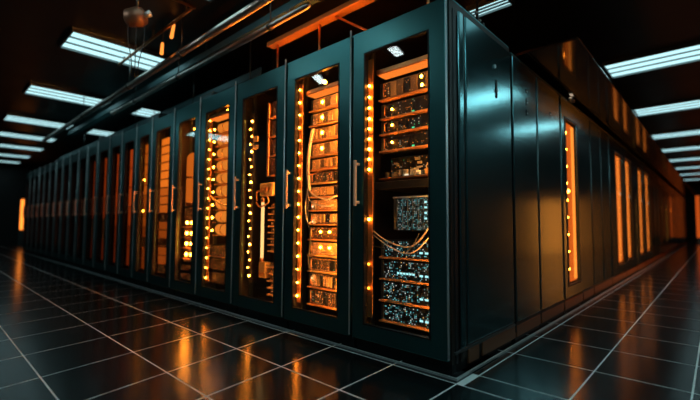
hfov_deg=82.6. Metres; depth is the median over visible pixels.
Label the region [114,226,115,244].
storage unit
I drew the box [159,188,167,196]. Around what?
storage unit
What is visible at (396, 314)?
switch
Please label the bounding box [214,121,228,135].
drum
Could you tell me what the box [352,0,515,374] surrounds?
tall cabinet
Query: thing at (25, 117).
diffuser
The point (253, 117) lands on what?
light strip
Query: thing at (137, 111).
diffuser
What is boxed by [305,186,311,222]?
cable
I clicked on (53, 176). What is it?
tall cabinet
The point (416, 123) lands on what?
server
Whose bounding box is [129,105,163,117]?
ceiling light
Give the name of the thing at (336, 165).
cable
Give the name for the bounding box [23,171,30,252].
tall cabinet
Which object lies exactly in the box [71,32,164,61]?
diffuser
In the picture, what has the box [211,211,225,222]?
drum
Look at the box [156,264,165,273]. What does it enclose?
storage unit
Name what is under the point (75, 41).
diffuser
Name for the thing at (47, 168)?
tall cabinet
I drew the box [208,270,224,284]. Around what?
server
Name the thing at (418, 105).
server
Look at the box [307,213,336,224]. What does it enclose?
server
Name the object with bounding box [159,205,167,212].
storage unit
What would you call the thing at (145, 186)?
storage unit
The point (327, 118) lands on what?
server
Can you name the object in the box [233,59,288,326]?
tall cabinet
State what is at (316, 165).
server
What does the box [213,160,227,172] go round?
drum
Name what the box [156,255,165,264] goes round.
storage unit
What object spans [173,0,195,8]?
rod
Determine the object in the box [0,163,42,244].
wall
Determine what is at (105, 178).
storage unit
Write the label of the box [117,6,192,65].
rod
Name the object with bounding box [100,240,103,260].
storage unit
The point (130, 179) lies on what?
storage unit
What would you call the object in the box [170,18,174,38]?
pendant lamp
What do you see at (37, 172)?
tall cabinet
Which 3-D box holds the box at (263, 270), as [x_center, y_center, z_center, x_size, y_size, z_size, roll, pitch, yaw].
[-0.781,0.638,3.643,0.100,0.140,0.076,-3,-5,43]
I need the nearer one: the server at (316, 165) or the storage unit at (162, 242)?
the server at (316, 165)
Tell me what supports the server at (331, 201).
in the tall cabinet at (332, 63)
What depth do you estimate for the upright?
3.63 m
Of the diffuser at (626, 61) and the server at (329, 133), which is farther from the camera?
the diffuser at (626, 61)
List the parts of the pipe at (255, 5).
hanger rod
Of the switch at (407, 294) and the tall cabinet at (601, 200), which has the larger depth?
the tall cabinet at (601, 200)
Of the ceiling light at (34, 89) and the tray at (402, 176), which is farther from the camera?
the ceiling light at (34, 89)
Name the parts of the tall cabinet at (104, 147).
door handle, hinge rod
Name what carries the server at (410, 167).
on the shelf
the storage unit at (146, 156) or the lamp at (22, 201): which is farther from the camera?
the lamp at (22, 201)
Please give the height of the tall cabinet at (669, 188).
2.162 m
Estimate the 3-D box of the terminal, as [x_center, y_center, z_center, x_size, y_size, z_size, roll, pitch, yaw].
[-0.889,-0.578,3.772,0.070,0.050,0.020,-3,-5,43]
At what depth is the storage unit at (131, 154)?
5.92 m
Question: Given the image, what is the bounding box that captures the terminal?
[253,136,258,141]
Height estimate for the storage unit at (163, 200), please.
0.106 m
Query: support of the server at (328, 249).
in the tall cabinet at (332, 63)
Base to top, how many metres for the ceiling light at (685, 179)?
0.050 m
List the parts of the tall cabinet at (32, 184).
hinge rod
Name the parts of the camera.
cord, cord, cord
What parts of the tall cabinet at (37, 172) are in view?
hinge rod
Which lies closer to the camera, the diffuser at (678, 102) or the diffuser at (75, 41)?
the diffuser at (75, 41)
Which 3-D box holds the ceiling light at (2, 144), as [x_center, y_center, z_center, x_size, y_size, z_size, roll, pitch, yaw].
[-9.281,-1.493,11.147,0.620,0.050,1.120,-3,-5,43]
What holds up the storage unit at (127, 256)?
in the tall cabinet at (130, 141)
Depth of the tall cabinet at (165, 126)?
5.05 m
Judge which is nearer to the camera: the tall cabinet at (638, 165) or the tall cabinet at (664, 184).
the tall cabinet at (638, 165)
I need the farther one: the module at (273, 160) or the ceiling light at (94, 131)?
the ceiling light at (94, 131)
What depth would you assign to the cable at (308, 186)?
3.08 m
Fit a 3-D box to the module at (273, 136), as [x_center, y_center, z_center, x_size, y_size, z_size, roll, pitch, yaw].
[-0.528,-0.639,3.640,0.264,0.160,0.330,-3,-5,43]
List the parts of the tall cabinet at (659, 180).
door glass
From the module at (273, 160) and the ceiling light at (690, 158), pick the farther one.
the ceiling light at (690, 158)
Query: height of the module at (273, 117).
0.160 m
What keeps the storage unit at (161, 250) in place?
in the tall cabinet at (165, 126)
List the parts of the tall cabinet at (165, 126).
door handle, mounting rail, hinge rod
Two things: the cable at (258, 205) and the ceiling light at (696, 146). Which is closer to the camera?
the cable at (258, 205)
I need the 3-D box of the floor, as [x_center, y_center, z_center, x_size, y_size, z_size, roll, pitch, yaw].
[1.895,1.785,14.988,20.600,0.060,27.400,-3,-5,43]
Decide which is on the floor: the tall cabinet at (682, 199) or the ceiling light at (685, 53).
the tall cabinet at (682, 199)
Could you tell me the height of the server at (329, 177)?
0.098 m
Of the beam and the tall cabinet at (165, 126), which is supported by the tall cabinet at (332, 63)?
the beam
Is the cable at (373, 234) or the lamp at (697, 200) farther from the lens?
the lamp at (697, 200)
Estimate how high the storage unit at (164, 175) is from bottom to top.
0.106 m
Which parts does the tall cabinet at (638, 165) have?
kick plate, door glass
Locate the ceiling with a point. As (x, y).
(31, 31)
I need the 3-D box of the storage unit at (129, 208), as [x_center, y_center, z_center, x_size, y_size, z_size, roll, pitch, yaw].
[-3.024,0.250,5.925,0.387,0.285,0.420,-3,-5,43]
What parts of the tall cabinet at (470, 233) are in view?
door handle, mounting rail, door, hinge rod, corner post, kick plate, sill rail, panel, kick plate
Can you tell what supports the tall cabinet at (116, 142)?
on the floor
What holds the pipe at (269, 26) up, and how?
hanging from the ceiling
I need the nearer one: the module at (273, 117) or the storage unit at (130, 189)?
the module at (273, 117)
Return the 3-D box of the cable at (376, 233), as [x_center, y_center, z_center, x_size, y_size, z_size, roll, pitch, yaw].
[0.348,0.178,2.551,0.528,0.253,0.042,-3,-5,41]
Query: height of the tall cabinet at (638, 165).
2.162 m
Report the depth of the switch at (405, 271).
2.60 m
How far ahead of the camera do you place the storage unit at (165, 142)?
5.11 m
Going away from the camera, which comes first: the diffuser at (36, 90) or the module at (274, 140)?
the module at (274, 140)
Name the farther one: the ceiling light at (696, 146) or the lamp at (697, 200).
the lamp at (697, 200)
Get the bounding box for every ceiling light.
[0,130,57,142]
[0,142,45,151]
[0,152,31,158]
[0,159,21,163]
[2,112,74,129]
[23,82,111,107]
[58,26,173,72]
[85,127,116,136]
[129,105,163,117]
[466,0,514,17]
[602,40,699,78]
[632,97,699,116]
[650,128,699,139]
[661,144,699,152]
[668,156,699,161]
[675,165,699,169]
[679,172,699,175]
[684,178,699,180]
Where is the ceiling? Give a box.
[0,0,699,182]
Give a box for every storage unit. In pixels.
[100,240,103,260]
[101,199,104,218]
[102,219,104,239]
[104,158,106,177]
[104,178,105,197]
[113,208,116,225]
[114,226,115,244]
[116,154,118,171]
[126,226,129,245]
[126,246,129,265]
[127,188,131,206]
[128,168,132,187]
[128,207,130,225]
[129,149,132,168]
[140,237,144,247]
[140,258,143,268]
[141,216,145,226]
[142,185,146,195]
[143,206,145,215]
[144,154,147,164]
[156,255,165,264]
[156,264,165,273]
[157,222,166,229]
[157,238,165,247]
[157,247,165,255]
[158,196,167,204]
[159,162,168,171]
[159,171,168,179]
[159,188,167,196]
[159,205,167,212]
[159,213,166,221]
[159,230,166,238]
[160,137,169,146]
[160,154,168,163]
[160,179,167,187]
[161,145,169,155]
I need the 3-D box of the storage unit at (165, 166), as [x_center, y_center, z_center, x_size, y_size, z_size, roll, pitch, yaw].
[-2.160,-0.418,5.170,0.467,0.106,0.420,-3,-5,43]
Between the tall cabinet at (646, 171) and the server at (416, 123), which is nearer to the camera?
the server at (416, 123)
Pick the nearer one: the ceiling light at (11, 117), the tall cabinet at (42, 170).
the ceiling light at (11, 117)
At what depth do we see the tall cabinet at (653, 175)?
9.66 m
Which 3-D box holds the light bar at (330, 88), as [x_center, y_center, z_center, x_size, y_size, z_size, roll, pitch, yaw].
[-0.140,-0.876,3.130,0.502,0.041,0.105,-3,-5,43]
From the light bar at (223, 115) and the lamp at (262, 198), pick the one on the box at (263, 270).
the lamp at (262, 198)
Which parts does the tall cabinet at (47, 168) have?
hinge rod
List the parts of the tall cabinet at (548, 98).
rail, kick plate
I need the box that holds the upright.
[266,103,272,176]
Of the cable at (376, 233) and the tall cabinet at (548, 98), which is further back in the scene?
the tall cabinet at (548, 98)
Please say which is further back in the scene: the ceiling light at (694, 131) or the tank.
the ceiling light at (694, 131)
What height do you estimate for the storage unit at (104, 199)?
0.342 m
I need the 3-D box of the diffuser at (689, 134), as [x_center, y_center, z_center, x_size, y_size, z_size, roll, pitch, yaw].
[7.673,-1.501,9.175,1.072,0.026,0.169,-3,-5,43]
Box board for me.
[181,208,191,261]
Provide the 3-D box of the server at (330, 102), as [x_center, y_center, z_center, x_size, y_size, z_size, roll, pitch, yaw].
[-0.003,-0.766,3.285,0.471,0.108,0.480,-3,-5,43]
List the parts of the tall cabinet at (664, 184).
door glass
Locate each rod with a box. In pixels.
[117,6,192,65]
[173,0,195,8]
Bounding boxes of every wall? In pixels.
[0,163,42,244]
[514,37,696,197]
[685,183,699,242]
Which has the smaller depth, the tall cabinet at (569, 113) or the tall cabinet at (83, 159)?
the tall cabinet at (569, 113)
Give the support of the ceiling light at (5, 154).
attached to the ceiling
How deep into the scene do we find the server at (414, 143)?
2.68 m
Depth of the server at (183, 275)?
4.57 m
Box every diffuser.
[0,133,53,140]
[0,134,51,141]
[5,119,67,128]
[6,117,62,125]
[8,115,72,125]
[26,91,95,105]
[28,88,98,102]
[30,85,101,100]
[62,43,151,69]
[67,37,157,65]
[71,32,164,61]
[136,110,153,114]
[605,45,699,68]
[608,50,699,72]
[611,55,699,76]
[635,100,699,110]
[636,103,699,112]
[638,105,699,114]
[653,130,699,135]
[654,133,699,138]
[655,131,699,136]
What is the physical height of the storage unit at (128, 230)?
0.285 m
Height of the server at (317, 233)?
0.108 m
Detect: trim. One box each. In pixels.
[23,252,457,380]
[457,244,686,380]
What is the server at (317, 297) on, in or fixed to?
in the tall cabinet at (332, 63)
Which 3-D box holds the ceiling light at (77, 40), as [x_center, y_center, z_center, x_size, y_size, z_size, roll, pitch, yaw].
[-2.864,-1.823,4.941,0.620,0.050,1.120,-3,-5,43]
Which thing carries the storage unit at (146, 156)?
in the tall cabinet at (146, 131)
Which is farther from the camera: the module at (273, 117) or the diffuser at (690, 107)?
the diffuser at (690, 107)
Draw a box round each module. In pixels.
[268,139,275,157]
[268,159,274,176]
[269,101,275,119]
[269,120,275,138]
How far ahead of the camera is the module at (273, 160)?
3.58 m
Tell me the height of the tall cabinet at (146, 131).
2.220 m
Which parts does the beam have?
post, post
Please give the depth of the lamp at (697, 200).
19.57 m
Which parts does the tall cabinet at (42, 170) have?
hinge rod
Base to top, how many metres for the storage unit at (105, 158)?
0.342 m
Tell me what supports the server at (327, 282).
in the tall cabinet at (332, 63)
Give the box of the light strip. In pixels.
[247,113,257,281]
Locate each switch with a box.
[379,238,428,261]
[379,259,428,285]
[379,281,428,309]
[379,302,428,331]
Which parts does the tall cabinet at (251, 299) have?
door handle, mounting rail, hinge rod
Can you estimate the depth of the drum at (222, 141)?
4.19 m
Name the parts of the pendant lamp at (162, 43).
lamp glass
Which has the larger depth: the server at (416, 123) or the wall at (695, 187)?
the wall at (695, 187)
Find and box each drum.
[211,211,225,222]
[211,224,225,235]
[212,173,226,185]
[212,185,226,197]
[212,198,226,209]
[213,147,227,160]
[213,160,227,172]
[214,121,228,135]
[214,134,227,147]
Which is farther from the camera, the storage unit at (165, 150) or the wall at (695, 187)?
the wall at (695, 187)
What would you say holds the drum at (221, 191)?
in the tall cabinet at (212, 294)
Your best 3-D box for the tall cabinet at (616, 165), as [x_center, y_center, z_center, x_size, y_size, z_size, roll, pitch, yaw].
[3.891,0.165,6.258,0.568,2.162,1.180,-3,-5,43]
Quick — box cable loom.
[306,128,314,189]
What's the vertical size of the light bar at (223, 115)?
0.043 m
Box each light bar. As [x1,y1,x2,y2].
[209,110,228,121]
[306,81,337,98]
[377,54,427,79]
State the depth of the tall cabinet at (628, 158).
6.91 m
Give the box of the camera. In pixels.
[123,0,152,76]
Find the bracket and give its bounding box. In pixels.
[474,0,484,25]
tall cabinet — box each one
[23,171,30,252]
[27,171,34,253]
[31,167,39,255]
[36,167,44,256]
[41,163,50,258]
[46,160,56,260]
[52,157,63,262]
[59,154,70,264]
[66,152,79,266]
[74,146,88,269]
[83,142,98,272]
[94,136,110,275]
[106,131,123,279]
[118,125,137,283]
[133,118,153,287]
[148,108,175,294]
[171,97,201,301]
[197,81,237,312]
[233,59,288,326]
[284,30,356,346]
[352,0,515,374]
[510,53,541,340]
[536,74,564,325]
[559,93,583,312]
[578,109,594,302]
[589,118,612,295]
[608,134,626,285]
[622,146,637,277]
[634,156,645,270]
[643,164,653,266]
[650,169,659,261]
[656,174,664,258]
[662,179,669,255]
[667,184,674,252]
[672,188,681,250]
[679,194,686,246]
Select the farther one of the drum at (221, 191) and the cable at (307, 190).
the drum at (221, 191)
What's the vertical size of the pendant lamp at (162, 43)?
0.371 m
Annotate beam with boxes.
[267,0,429,67]
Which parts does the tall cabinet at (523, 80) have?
rail, kick plate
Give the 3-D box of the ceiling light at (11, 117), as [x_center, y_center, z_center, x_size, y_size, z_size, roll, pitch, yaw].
[-6.520,-1.642,8.362,0.620,0.050,1.120,-3,-5,43]
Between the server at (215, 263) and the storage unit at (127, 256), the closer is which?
the server at (215, 263)
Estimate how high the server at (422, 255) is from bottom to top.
0.125 m
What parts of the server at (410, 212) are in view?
rail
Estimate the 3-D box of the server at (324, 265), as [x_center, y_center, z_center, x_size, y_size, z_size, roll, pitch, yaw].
[-0.011,0.519,3.209,0.471,0.113,0.480,-3,-5,43]
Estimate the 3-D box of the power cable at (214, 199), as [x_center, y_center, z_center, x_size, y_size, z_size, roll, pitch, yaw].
[-1.351,0.006,4.121,0.513,0.178,0.046,-3,-5,41]
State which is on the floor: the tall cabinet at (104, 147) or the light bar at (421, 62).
the tall cabinet at (104, 147)
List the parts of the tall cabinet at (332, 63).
door handle, mounting rail, hinge rod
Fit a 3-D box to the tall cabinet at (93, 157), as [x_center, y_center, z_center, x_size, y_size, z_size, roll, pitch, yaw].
[-4.197,0.145,7.255,0.595,2.220,1.002,-3,-5,43]
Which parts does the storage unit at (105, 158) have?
lit panel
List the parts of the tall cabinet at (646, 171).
door glass, kick plate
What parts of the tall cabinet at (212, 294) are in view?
door handle, mounting rail, hinge rod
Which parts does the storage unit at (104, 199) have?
lit panel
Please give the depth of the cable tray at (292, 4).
4.49 m
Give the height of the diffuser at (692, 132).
0.026 m
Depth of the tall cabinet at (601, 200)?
5.19 m
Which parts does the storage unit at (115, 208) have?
lit panel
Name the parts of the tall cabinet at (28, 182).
hinge rod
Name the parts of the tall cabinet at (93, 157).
hinge rod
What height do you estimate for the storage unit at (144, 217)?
0.141 m
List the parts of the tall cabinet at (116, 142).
door handle, hinge rod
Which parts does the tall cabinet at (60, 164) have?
hinge rod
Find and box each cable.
[210,196,225,205]
[256,190,268,207]
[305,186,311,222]
[307,165,337,174]
[307,190,333,206]
[307,192,312,276]
[308,186,336,199]
[373,228,427,247]
[373,234,428,253]
[374,234,419,254]
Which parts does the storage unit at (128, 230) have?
lit panel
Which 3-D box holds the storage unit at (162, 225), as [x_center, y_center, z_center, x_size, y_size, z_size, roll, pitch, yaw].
[-2.165,0.333,5.125,0.467,0.106,0.420,-3,-5,43]
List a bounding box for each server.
[180,263,190,271]
[180,271,189,280]
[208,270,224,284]
[209,244,225,258]
[209,257,224,270]
[306,288,336,310]
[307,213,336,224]
[307,227,336,241]
[307,241,336,257]
[307,257,336,274]
[307,272,336,291]
[308,199,336,211]
[309,93,337,113]
[309,108,337,128]
[309,156,337,171]
[309,185,336,198]
[310,140,337,158]
[310,170,337,185]
[311,124,337,143]
[378,70,427,103]
[379,94,427,121]
[379,113,427,136]
[379,130,427,156]
[393,195,428,230]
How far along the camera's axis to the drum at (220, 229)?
4.13 m
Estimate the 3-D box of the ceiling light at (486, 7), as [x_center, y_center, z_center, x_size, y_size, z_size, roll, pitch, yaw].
[1.343,-1.863,3.825,0.400,0.050,0.200,-3,-5,43]
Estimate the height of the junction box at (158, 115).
0.220 m
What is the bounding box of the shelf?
[375,178,427,193]
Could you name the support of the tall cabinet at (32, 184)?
on the floor
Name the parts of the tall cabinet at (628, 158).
door glass, kick plate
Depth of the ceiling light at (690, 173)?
16.01 m
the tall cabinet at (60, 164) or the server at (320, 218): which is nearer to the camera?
the server at (320, 218)
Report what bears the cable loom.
attached to the server at (329, 177)
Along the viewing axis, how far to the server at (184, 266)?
4.57 m
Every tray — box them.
[59,41,273,159]
[68,0,319,135]
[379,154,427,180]
[379,174,427,180]
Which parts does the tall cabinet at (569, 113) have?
light panel, kick plate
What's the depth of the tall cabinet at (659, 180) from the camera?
10.56 m
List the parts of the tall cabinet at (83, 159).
hinge rod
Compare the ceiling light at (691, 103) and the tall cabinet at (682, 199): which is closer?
the ceiling light at (691, 103)
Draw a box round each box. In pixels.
[148,113,167,122]
[259,261,270,277]
[260,182,274,196]
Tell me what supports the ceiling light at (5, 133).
attached to the ceiling
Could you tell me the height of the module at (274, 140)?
0.160 m
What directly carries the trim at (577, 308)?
on the floor
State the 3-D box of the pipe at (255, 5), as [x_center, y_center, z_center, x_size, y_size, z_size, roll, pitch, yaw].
[-2.956,-1.624,5.245,9.900,0.411,0.082,-3,-5,43]
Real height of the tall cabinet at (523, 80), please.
2.162 m
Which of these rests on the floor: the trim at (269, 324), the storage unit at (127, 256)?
the trim at (269, 324)
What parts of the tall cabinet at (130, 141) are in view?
door handle, hinge rod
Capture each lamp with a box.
[18,199,24,244]
[160,20,163,54]
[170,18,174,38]
[260,197,264,261]
[695,195,699,242]
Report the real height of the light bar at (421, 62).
0.041 m
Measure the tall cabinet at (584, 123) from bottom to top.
2.162 m
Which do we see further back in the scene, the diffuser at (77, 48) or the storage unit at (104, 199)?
the storage unit at (104, 199)
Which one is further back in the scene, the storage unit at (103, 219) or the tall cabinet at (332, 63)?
the storage unit at (103, 219)
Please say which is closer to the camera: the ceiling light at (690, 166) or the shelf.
the shelf
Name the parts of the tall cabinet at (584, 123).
kick plate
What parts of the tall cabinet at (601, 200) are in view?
door, kick plate, door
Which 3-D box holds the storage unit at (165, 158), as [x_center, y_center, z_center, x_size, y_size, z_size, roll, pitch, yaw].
[-2.160,-0.525,5.176,0.467,0.106,0.420,-3,-5,43]
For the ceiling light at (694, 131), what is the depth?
9.07 m
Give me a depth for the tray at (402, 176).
2.64 m
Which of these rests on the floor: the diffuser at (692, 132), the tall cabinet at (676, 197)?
the tall cabinet at (676, 197)
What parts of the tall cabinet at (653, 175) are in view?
door, door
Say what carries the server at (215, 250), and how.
in the tall cabinet at (212, 294)
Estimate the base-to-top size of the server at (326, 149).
0.113 m
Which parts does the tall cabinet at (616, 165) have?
light panel, kick plate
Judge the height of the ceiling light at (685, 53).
0.050 m
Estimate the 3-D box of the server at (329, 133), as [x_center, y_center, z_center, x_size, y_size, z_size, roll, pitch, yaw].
[-0.004,-0.519,3.271,0.471,0.113,0.480,-3,-5,43]
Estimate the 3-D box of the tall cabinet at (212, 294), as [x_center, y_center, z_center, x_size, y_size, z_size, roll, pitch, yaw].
[-1.054,-0.007,4.362,0.705,2.220,1.002,-3,-5,43]
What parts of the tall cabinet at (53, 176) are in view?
hinge rod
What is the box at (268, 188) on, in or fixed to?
in the tall cabinet at (251, 299)
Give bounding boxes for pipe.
[42,0,273,141]
[110,2,310,114]
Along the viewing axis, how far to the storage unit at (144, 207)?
5.49 m
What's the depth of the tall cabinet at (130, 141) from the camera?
5.83 m
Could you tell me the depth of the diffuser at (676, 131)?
8.94 m
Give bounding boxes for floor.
[0,243,699,399]
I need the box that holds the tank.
[185,153,193,205]
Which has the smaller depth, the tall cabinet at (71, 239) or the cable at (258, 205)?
the cable at (258, 205)
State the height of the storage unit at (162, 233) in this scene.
0.106 m
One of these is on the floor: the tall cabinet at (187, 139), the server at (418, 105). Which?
the tall cabinet at (187, 139)
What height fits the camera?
0.870 m
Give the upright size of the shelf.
0.050 m
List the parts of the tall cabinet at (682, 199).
door, door, door, door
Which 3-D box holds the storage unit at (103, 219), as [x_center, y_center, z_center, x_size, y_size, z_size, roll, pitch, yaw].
[-3.886,0.492,6.705,0.427,0.342,0.420,-3,-5,43]
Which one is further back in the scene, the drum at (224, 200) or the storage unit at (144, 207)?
the storage unit at (144, 207)
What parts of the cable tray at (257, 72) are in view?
hanger rod, hanger rod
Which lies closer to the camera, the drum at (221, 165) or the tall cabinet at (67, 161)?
the drum at (221, 165)
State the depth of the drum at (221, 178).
4.17 m
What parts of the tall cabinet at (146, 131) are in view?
door handle, hinge rod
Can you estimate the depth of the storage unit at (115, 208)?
6.27 m
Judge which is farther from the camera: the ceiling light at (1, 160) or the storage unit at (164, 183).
the ceiling light at (1, 160)
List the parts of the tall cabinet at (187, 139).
door handle, mounting rail, hinge rod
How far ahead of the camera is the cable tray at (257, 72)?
5.72 m
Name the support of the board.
in the tall cabinet at (187, 139)
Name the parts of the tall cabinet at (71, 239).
hinge rod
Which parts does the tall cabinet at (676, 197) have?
door, door, door, door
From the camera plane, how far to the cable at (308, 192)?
3.17 m
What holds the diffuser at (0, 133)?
attached to the ceiling light at (5, 133)
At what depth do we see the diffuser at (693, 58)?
5.21 m
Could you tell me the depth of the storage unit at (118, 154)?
6.32 m
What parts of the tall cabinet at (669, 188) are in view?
door glass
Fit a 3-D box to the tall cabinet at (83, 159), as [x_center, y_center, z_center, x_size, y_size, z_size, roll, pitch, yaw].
[-4.638,0.167,7.662,0.595,2.220,1.002,-3,-5,43]
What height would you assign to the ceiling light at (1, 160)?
0.050 m
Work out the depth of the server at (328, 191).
3.12 m
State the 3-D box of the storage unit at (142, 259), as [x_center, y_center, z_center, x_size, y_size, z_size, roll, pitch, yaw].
[-2.613,0.874,5.504,0.357,0.141,0.420,-3,-5,43]
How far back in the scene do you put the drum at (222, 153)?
4.18 m
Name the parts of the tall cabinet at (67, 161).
hinge rod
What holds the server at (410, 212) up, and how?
in the tall cabinet at (470, 233)
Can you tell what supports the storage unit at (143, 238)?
in the tall cabinet at (146, 131)
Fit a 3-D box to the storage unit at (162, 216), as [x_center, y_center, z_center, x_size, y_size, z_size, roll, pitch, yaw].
[-2.164,0.226,5.131,0.467,0.106,0.420,-3,-5,43]
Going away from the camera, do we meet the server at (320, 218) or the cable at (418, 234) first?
the cable at (418, 234)

